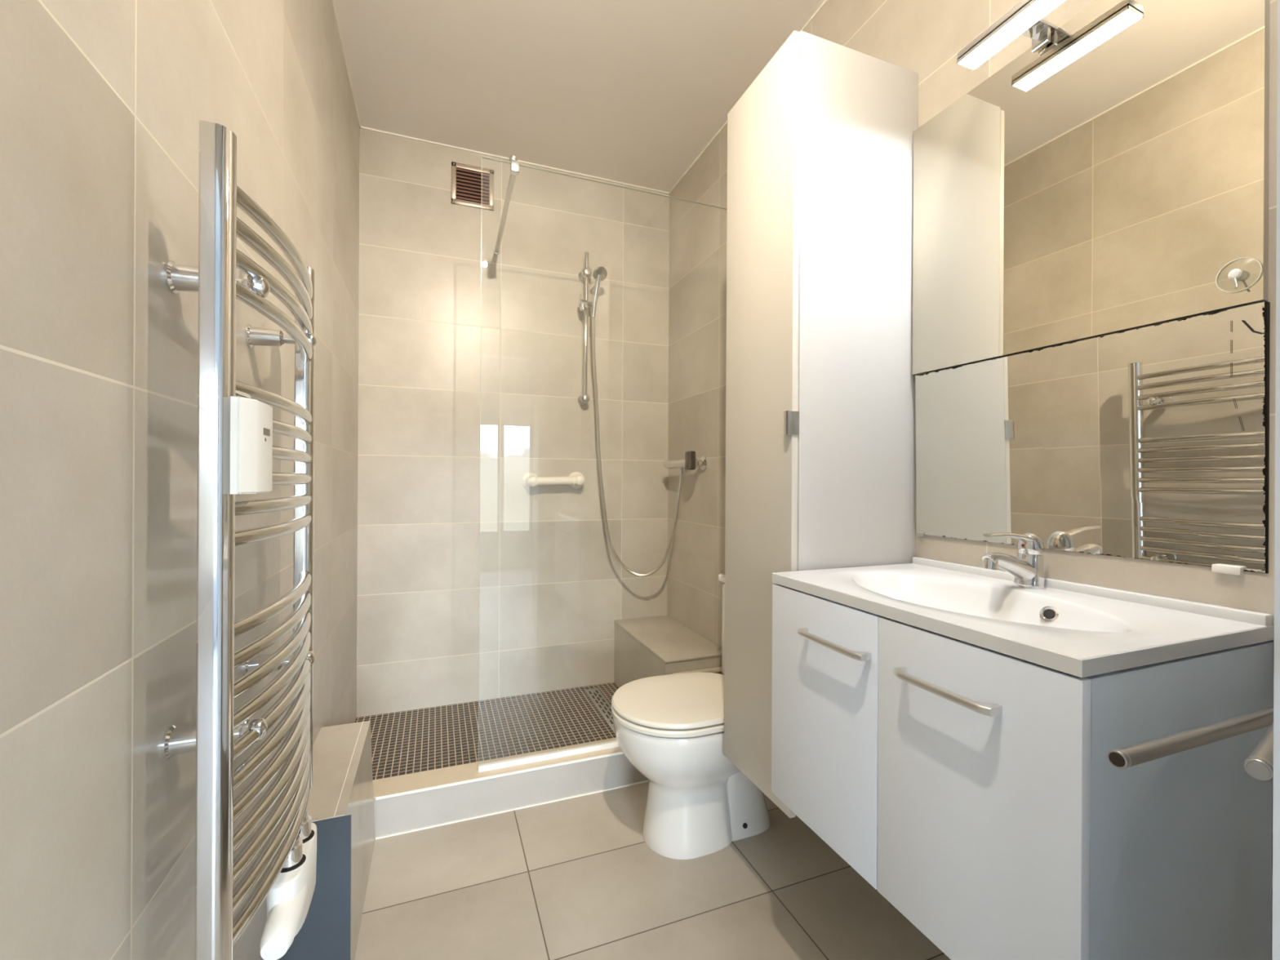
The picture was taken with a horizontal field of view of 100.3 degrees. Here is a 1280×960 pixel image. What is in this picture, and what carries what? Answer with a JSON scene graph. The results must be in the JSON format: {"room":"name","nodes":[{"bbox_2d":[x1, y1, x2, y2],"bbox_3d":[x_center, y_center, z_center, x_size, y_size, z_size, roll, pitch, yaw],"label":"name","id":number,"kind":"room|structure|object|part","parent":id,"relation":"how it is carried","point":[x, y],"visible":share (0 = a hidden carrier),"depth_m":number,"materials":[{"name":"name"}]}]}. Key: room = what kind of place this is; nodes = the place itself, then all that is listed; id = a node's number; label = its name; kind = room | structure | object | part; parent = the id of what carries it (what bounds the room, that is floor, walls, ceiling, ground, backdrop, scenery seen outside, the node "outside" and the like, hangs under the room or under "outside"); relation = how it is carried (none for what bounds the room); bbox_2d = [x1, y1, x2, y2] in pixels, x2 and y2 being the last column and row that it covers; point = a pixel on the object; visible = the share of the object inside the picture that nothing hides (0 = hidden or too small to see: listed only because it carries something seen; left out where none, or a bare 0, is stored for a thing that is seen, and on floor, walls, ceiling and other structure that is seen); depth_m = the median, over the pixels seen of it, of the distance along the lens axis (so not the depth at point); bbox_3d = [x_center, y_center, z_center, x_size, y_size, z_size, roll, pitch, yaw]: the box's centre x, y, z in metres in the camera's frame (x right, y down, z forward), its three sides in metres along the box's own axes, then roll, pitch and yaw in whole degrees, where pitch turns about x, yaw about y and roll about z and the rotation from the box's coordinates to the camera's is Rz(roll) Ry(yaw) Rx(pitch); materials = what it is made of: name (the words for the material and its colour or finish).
{"room":"bathroom","nodes":[
{"label":"bathroom","id":0,"kind":"room"},
{"bbox_2d":[0,0,359,959],"bbox_3d":[-0.678,-0.203,0.761,0.100,2.598,3.406,0,0,-21],"label":"wall","id":1,"kind":"structure","parent":0,"point":[103,103],"depth_m":0.58,"materials":[{"name":"beige tile"}]},
{"bbox_2d":[160,120,316,959],"bbox_3d":[-0.588,0.095,0.821,0.113,1.000,0.475,0,0,-21],"label":"towel radiator","id":2,"kind":"object","parent":1,"relation":"attached to","point":[218,724],"visible":0.96,"depth_m":0.66,"materials":[{"name":"silver metal"}]},
{"bbox_3d":[-0.492,0.095,0.623,0.030,1.000,0.037,0,0,-21],"label":"post","id":3,"kind":"part","parent":2,"relation":"part of","materials":[{"name":"silver metal"}]},
{"bbox_2d":[230,395,272,493],"bbox_3d":[-0.474,-0.040,0.656,0.022,0.112,0.090,0,0,-21],"label":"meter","id":4,"kind":"object","parent":2,"relation":"attached to","point":[251,420],"visible":1,"depth_m":0.63,"materials":[{"name":"white plastic"}]},
{"bbox_3d":[-0.480,-0.040,0.653,0.008,0.112,0.087,0,0,-21],"label":"plate","id":5,"kind":"part","parent":4,"relation":"part of","materials":[{"name":"white plastic"}]},
{"bbox_3d":[-0.510,0.330,0.703,0.033,0.038,0.032,0,0,-21],"label":"clamp knob","id":6,"kind":"part","parent":2,"relation":"part of","materials":[{"name":"silver metal"}]},
{"bbox_3d":[-0.507,-0.255,0.703,0.033,0.038,0.032,0,0,-21],"label":"clamp knob","id":7,"kind":"part","parent":2,"relation":"part of","materials":[{"name":"silver metal"}]},
{"bbox_3d":[-0.559,0.555,0.834,0.044,0.020,0.422,0,0,-21],"label":"rail","id":8,"kind":"part","parent":2,"relation":"part of","materials":[{"name":"silver metal"}]},
{"bbox_3d":[-0.558,0.517,0.834,0.044,0.020,0.422,0,0,-21],"label":"rail","id":9,"kind":"part","parent":2,"relation":"part of","materials":[{"name":"silver metal"}]},
{"bbox_3d":[-0.558,0.480,0.834,0.044,0.020,0.422,0,0,-21],"label":"rail","id":10,"kind":"part","parent":2,"relation":"part of","materials":[{"name":"silver metal"}]},
{"bbox_3d":[-0.558,0.443,0.834,0.044,0.020,0.422,0,0,-21],"label":"rail","id":11,"kind":"part","parent":2,"relation":"part of","materials":[{"name":"silver metal"}]},
{"bbox_3d":[-0.558,0.406,0.834,0.044,0.020,0.422,0,0,-21],"label":"rail","id":12,"kind":"part","parent":2,"relation":"part of","materials":[{"name":"silver metal"}]},
{"bbox_3d":[-0.558,0.369,0.834,0.044,0.020,0.422,0,0,-21],"label":"rail","id":13,"kind":"part","parent":2,"relation":"part of","materials":[{"name":"silver metal"}]},
{"bbox_3d":[-0.557,0.332,0.834,0.044,0.020,0.422,0,0,-21],"label":"rail","id":14,"kind":"part","parent":2,"relation":"part of","materials":[{"name":"silver metal"}]},
{"bbox_3d":[-0.557,0.294,0.834,0.044,0.020,0.422,0,0,-21],"label":"rail","id":15,"kind":"part","parent":2,"relation":"part of","materials":[{"name":"silver metal"}]},
{"bbox_3d":[-0.557,0.257,0.834,0.044,0.020,0.422,0,0,-21],"label":"rail","id":16,"kind":"part","parent":2,"relation":"part of","materials":[{"name":"silver metal"}]},
{"bbox_3d":[-0.557,0.220,0.834,0.044,0.020,0.422,0,0,-21],"label":"rail","id":17,"kind":"part","parent":2,"relation":"part of","materials":[{"name":"silver metal"}]},
{"bbox_3d":[-0.556,0.183,0.834,0.044,0.020,0.422,0,0,-21],"label":"rail","id":18,"kind":"part","parent":2,"relation":"part of","materials":[{"name":"silver metal"}]},
{"bbox_3d":[-0.556,0.072,0.834,0.044,0.020,0.422,0,0,-21],"label":"rail","id":19,"kind":"part","parent":2,"relation":"part of","materials":[{"name":"silver metal"}]},
{"bbox_3d":[-0.556,0.035,0.834,0.044,0.020,0.422,0,0,-21],"label":"rail","id":20,"kind":"part","parent":2,"relation":"part of","materials":[{"name":"silver metal"}]},
{"bbox_3d":[-0.555,-0.112,0.834,0.044,0.020,0.422,0,0,-21],"label":"rail","id":21,"kind":"part","parent":2,"relation":"part of","materials":[{"name":"silver metal"}]},
{"bbox_3d":[-0.554,-0.234,0.834,0.044,0.020,0.422,0,0,-21],"label":"rail","id":22,"kind":"part","parent":2,"relation":"part of","materials":[{"name":"silver metal"}]},
{"bbox_3d":[-0.554,-0.272,0.834,0.044,0.020,0.422,0,0,-21],"label":"rail","id":23,"kind":"part","parent":2,"relation":"part of","materials":[{"name":"silver metal"}]},
{"bbox_3d":[-0.554,-0.310,0.834,0.044,0.020,0.422,0,0,-21],"label":"rail","id":24,"kind":"part","parent":2,"relation":"part of","materials":[{"name":"silver metal"}]},
{"bbox_3d":[-0.554,-0.349,0.834,0.044,0.020,0.422,0,0,-21],"label":"rail","id":25,"kind":"part","parent":2,"relation":"part of","materials":[{"name":"silver metal"}]},
{"bbox_2d":[259,810,316,959],"bbox_3d":[-0.552,0.631,0.843,0.054,0.131,0.218,0,0,-21],"label":"radiator valve","id":26,"kind":"object","parent":2,"relation":"attached to","point":[289,900],"visible":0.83,"depth_m":0.80,"materials":[{"name":"white plastic"}]},
{"bbox_3d":[-0.555,-0.002,0.834,0.044,0.020,0.422,0,0,-21],"label":"rail","id":27,"kind":"part","parent":2,"relation":"part of","materials":[{"name":"silver metal"}]},
{"bbox_3d":[-0.555,-0.039,0.834,0.044,0.020,0.422,0,0,-21],"label":"rail","id":28,"kind":"part","parent":2,"relation":"part of","materials":[{"name":"silver metal"}]},
{"bbox_3d":[-0.555,-0.076,0.834,0.044,0.020,0.422,0,0,-21],"label":"rail","id":29,"kind":"part","parent":2,"relation":"part of","materials":[{"name":"silver metal"}]},
{"bbox_3d":[-0.648,0.094,1.032,0.030,1.000,0.037,0,0,-21],"label":"post","id":30,"kind":"part","parent":2,"relation":"part of","materials":[{"name":"silver metal"}]},
{"bbox_3d":[-0.616,0.329,0.981,0.033,0.038,0.032,0,0,-21],"label":"clamp knob","id":31,"kind":"part","parent":2,"relation":"part of","materials":[{"name":"silver metal"}]},
{"bbox_3d":[-0.613,-0.256,0.981,0.033,0.038,0.032,0,0,-21],"label":"clamp knob","id":32,"kind":"part","parent":2,"relation":"part of","materials":[{"name":"silver metal"}]},
{"bbox_2d":[331,0,360,128],"bbox_3d":[-0.621,-1.499,0.780,0.006,0.006,3.206,0,0,-21],"label":"trim","id":33,"kind":"structure","parent":1,"relation":"attached to","point":[333,1],"depth_m":1.90,"materials":[{"name":"white paint"}]},
{"bbox_2d":[356,128,669,717],"bbox_3d":[-0.545,-0.203,2.581,1.444,2.598,0.100,0,0,-21],"label":"wall","id":34,"kind":"structure","parent":0,"point":[553,588],"depth_m":2.49,"materials":[{"name":"beige tile"}]},
{"bbox_2d":[451,161,493,210],"bbox_3d":[-0.762,-1.338,2.435,0.186,0.185,0.013,0,0,-21],"label":"air vent","id":35,"kind":"object","parent":34,"relation":"in","point":[473,186],"visible":1,"depth_m":2.43,"materials":[{"name":"metal"}]},
{"bbox_2d":[360,126,670,194],"bbox_3d":[-0.519,-1.499,2.531,1.444,0.006,0.006,0,0,-21],"label":"trim","id":36,"kind":"structure","parent":34,"relation":"attached to","point":[362,127],"depth_m":2.48,"materials":[{"name":"white paint"}]},
{"bbox_2d":[521,471,584,489],"bbox_3d":[-0.401,0.004,2.538,0.306,0.090,0.085,0,0,-21],"label":"grab bar","id":37,"kind":"object","parent":34,"relation":"attached to","point":[575,480],"visible":1,"depth_m":2.52,"materials":[{"name":"beige plastic"}]},
{"bbox_2d":[577,252,592,404],"bbox_3d":[-0.264,-0.732,2.572,0.070,0.727,0.115,0,0,-21],"label":"shower rail","id":38,"kind":"object","parent":34,"relation":"attached to","point":[584,276],"visible":0.98,"depth_m":2.57,"materials":[{"name":"silver metal"}]},
{"bbox_3d":[-0.261,-0.741,2.576,0.025,0.708,0.020,0,0,-21],"label":"rail","id":39,"kind":"part","parent":38,"relation":"part of","materials":[{"name":"silver metal"}]},
{"bbox_2d":[591,266,607,317],"bbox_3d":[-0.193,-0.880,2.508,0.068,0.220,0.081,0,0,-21],"label":"shower","id":40,"kind":"object","parent":38,"relation":"attached to","point":[599,273],"visible":1,"depth_m":2.50,"materials":[{"name":"silver metal"}]},
{"bbox_3d":[-0.204,-0.866,2.511,0.028,0.192,0.070,0,0,-36],"label":"handle","id":41,"kind":"part","parent":40,"relation":"part of","materials":[{"name":"silver metal"}]},
{"bbox_2d":[333,0,825,192],"bbox_3d":[0.051,-1.548,1.036,1.644,0.100,3.406,0,0,-21],"label":"ceiling","id":42,"kind":"structure","parent":0,"point":[628,91],"depth_m":1.96,"materials":[{"name":"paint"}]},
{"bbox_2d":[354,782,951,959],"bbox_3d":[0.054,1.151,0.990,1.444,0.100,3.306,0,0,-21],"label":"floor","id":43,"kind":"structure","parent":0,"point":[578,877],"depth_m":1.41,"materials":[{"name":"beige tile"}]},
{"bbox_2d":[276,720,374,959],"bbox_3d":[-0.786,0.913,1.373,0.144,0.366,0.488,0,0,-21],"label":"tiled ledge","id":44,"kind":"object","parent":43,"relation":"on","point":[340,802],"visible":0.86,"depth_m":1.21,"materials":[{"name":"beige tile"}]},
{"bbox_3d":[-0.700,0.915,1.146,0.140,0.362,0.002,0,0,-21],"label":"panel","id":45,"kind":"part","parent":44,"relation":"part of","materials":[{"name":"blue stone"}]},
{"bbox_2d":[355,682,648,839],"bbox_3d":[-0.401,1.034,2.184,1.444,0.126,0.750,0,0,-21],"label":"shower tray","id":46,"kind":"object","parent":43,"relation":"on","point":[425,774],"visible":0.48,"depth_m":1.93,"materials":[{"name":"grey tile"}]},
{"bbox_2d":[584,688,615,733],"bbox_3d":[-0.134,1.018,2.327,0.067,0.005,0.580,0,0,-21],"label":"shower drain","id":47,"kind":"object","parent":46,"relation":"in","point":[602,704],"visible":0.55,"depth_m":2.42,"materials":[{"name":"metal"}]},
{"bbox_2d":[478,155,727,772],"bbox_3d":[-0.192,-0.061,2.277,0.991,2.070,0.720,0,0,-21],"label":"screen","id":48,"kind":"object","parent":46,"relation":"on","point":[514,163],"visible":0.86,"depth_m":1.86,"materials":[{"name":"clear glass"}]},
{"bbox_3d":[-0.070,-0.052,1.959,0.990,2.043,0.008,0,0,-21],"label":"glass pane","id":49,"kind":"part","parent":48,"relation":"part of","materials":[{"name":"clear glass"}]},
{"bbox_2d":[613,615,722,688],"bbox_3d":[0.125,0.864,2.426,0.292,0.313,0.671,0,0,-21],"label":"tiled bench","id":50,"kind":"object","parent":46,"relation":"on","point":[655,646],"visible":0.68,"depth_m":2.36,"materials":[{"name":"beige tile"}]},
{"bbox_3d":[0.253,0.763,2.130,0.263,0.009,0.028,0,0,-21],"label":"trim","id":51,"kind":"part","parent":50,"relation":"part of","materials":[{"name":"beige tile"}]},
{"bbox_2d":[611,573,770,859],"bbox_3d":[0.217,0.719,1.700,0.630,0.765,0.374,0,0,-21],"label":"toilet","id":52,"kind":"object","parent":43,"relation":"on","point":[669,727],"visible":0.69,"depth_m":1.57,"materials":[{"name":"white ceramic"}]},
{"bbox_3d":[0.139,0.704,1.671,0.463,0.020,0.374,0,0,-21],"label":"seat","id":53,"kind":"part","parent":52,"relation":"part of","materials":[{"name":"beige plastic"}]},
{"bbox_3d":[0.137,0.679,1.670,0.457,0.023,0.372,0,0,-21],"label":"lid","id":54,"kind":"part","parent":52,"relation":"part of","materials":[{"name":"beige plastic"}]},
{"bbox_3d":[0.168,0.909,1.682,0.518,0.384,0.366,0,0,-21],"label":"bowl","id":55,"kind":"part","parent":52,"relation":"part of","materials":[{"name":"white ceramic"}]},
{"bbox_3d":[0.429,0.352,1.780,0.179,0.030,0.374,0,0,-21],"label":"cistern lid","id":56,"kind":"part","parent":52,"relation":"part of","materials":[{"name":"white ceramic"}]},
{"bbox_2d":[666,0,1277,947],"bbox_3d":[0.765,-0.195,1.311,0.100,2.598,3.406,0,0,-21],"label":"wall","id":57,"kind":"structure","parent":0,"point":[924,37],"depth_m":1.60,"materials":[{"name":"beige tile"}]},
{"bbox_2d":[663,450,707,473],"bbox_3d":[0.205,-0.079,2.499,0.099,0.098,0.325,0,0,-21],"label":"shower mixer","id":58,"kind":"object","parent":57,"relation":"attached to","point":[690,463],"visible":1,"depth_m":2.40,"materials":[{"name":"silver metal"}]},
{"bbox_2d":[591,315,682,577],"bbox_3d":[-0.017,-0.155,2.540,0.434,1.237,0.066,0,0,3],"label":"shower hose","id":59,"kind":"object","parent":58,"relation":"attached to","point":[621,563],"visible":1,"depth_m":2.55,"materials":[{"name":"metal"}]},
{"bbox_3d":[0.222,-0.086,2.361,0.032,0.083,0.055,0,0,-21],"label":"lever","id":60,"kind":"part","parent":58,"relation":"part of","materials":[{"name":"silver metal"}]},
{"bbox_2d":[668,0,828,193],"bbox_3d":[0.722,-1.491,1.292,0.006,0.006,3.206,0,0,-21],"label":"trim","id":61,"kind":"structure","parent":57,"relation":"attached to","point":[824,2],"depth_m":2.31,"materials":[{"name":"white paint"}]},
{"bbox_2d":[724,30,918,817],"bbox_3d":[0.461,-0.128,1.416,0.391,1.796,0.302,0,0,-21],"label":"tall cabinet","id":62,"kind":"object","parent":57,"relation":"attached to","point":[820,406],"visible":0.9,"depth_m":1.29,"materials":[{"name":"wood"}]},
{"bbox_3d":[0.300,-0.127,1.356,0.017,1.792,0.299,0,0,-21],"label":"door","id":63,"kind":"part","parent":62,"relation":"part of","materials":[{"name":"white laminate"}]},
{"bbox_3d":[0.345,-0.130,1.218,0.034,0.054,0.014,0,0,-21],"label":"handle","id":64,"kind":"part","parent":62,"relation":"part of","materials":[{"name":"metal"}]},
{"bbox_2d":[956,0,1066,70],"bbox_3d":[0.753,-0.866,1.032,0.127,0.035,0.208,0,0,-21],"label":"lamp","id":65,"kind":"object","parent":57,"relation":"attached to","point":[1025,18],"visible":1,"depth_m":1.03,"materials":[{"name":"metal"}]},
{"bbox_3d":[0.772,-0.865,1.041,0.085,0.034,0.034,0,0,-21],"label":"arm","id":66,"kind":"part","parent":65,"relation":"part of","materials":[{"name":"silver metal"}]},
{"bbox_2d":[771,583,1273,959],"bbox_3d":[0.589,0.463,0.972,0.461,0.461,0.608,0,0,-21],"label":"vanity cabinet","id":67,"kind":"object","parent":57,"relation":"attached to","point":[978,791],"visible":0.87,"depth_m":0.73,"materials":[{"name":"wood"}]},
{"bbox_3d":[0.353,0.461,1.046,0.016,0.461,0.302,0,0,-21],"label":"door","id":68,"kind":"part","parent":67,"relation":"part of","materials":[{"name":"white laminate"}]},
{"bbox_3d":[0.352,0.302,0.988,0.028,0.011,0.170,0,0,-21],"label":"handle","id":69,"kind":"part","parent":67,"relation":"part of","materials":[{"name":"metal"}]},
{"bbox_3d":[0.435,0.302,0.771,0.028,0.011,0.157,0,0,-21],"label":"handle","id":70,"kind":"part","parent":67,"relation":"part of","materials":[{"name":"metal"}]},
{"bbox_3d":[0.462,0.462,0.760,0.016,0.461,0.304,0,0,-21],"label":"door","id":71,"kind":"part","parent":67,"relation":"part of","materials":[{"name":"white laminate"}]},
{"bbox_2d":[772,556,1274,677],"bbox_3d":[0.603,0.243,0.977,0.434,0.104,0.608,0,0,-21],"label":"washbasin","id":72,"kind":"object","parent":67,"relation":"in","point":[1078,629],"visible":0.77,"depth_m":0.85,"materials":[{"name":"white ceramic"}]},
{"bbox_2d":[982,532,1044,589],"bbox_3d":[0.712,0.154,1.021,0.146,0.109,0.049,0,0,-21],"label":"faucet","id":73,"kind":"object","parent":72,"relation":"on","point":[1026,568],"visible":1,"depth_m":1.01,"materials":[{"name":"silver metal"}]},
{"bbox_3d":[0.702,0.168,1.017,0.125,0.064,0.042,0,0,-21],"label":"spout","id":74,"kind":"part","parent":73,"relation":"part of","materials":[{"name":"silver metal"}]},
{"bbox_3d":[0.714,0.122,1.021,0.142,0.044,0.044,0,0,-21],"label":"lever","id":75,"kind":"part","parent":73,"relation":"part of","materials":[{"name":"silver metal"}]},
{"bbox_2d":[912,0,1270,375],"bbox_3d":[0.799,-0.565,1.055,0.023,0.607,0.602,0,0,-21],"label":"wall mirror","id":76,"kind":"object","parent":57,"relation":"attached to","point":[1102,181],"visible":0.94,"depth_m":0.96,"materials":[{"name":"clear mirror"}]},
{"bbox_2d":[1215,257,1262,292],"bbox_3d":[0.884,-0.305,0.793,0.018,0.049,0.049,0,0,-21],"label":"hook","id":77,"kind":"object","parent":76,"relation":"attached to","point":[1236,273],"visible":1,"depth_m":0.79,"materials":[{"name":"white plastic"}]},
{"bbox_2d":[915,301,1270,575],"bbox_3d":[0.800,-0.059,1.055,0.016,0.400,0.602,0,0,-21],"label":"wall mirror","id":78,"kind":"object","parent":57,"relation":"attached to","point":[1152,442],"visible":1,"depth_m":0.94,"materials":[{"name":"silver glass"}]},
{"bbox_2d":[1106,706,1273,781],"bbox_3d":[0.729,0.269,0.603,0.473,0.100,0.115,0,0,-24],"label":"towel holder","id":79,"kind":"object","parent":57,"relation":"attached to","point":[1259,765],"visible":0.96,"depth_m":0.57,"materials":[{"name":"metal"}]},
{"bbox_3d":[0.723,0.254,0.588,0.432,0.018,0.114,0,0,-21],"label":"arm","id":80,"kind":"part","parent":79,"relation":"part of","materials":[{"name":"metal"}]},
{"bbox_3d":[0.632,-0.195,-0.509,1.444,2.598,0.100,0,0,-21],"label":"wall","id":81,"kind":"structure","parent":0,"visible":0},
{"bbox_2d":[1271,0,1279,959],"bbox_3d":[0.726,0.073,0.050,0.137,2.038,0.869,0,0,-28],"label":"door","id":82,"kind":"structure","parent":81,"relation":"in","point":[1276,810],"depth_m":0.42,"materials":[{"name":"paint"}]}
]}

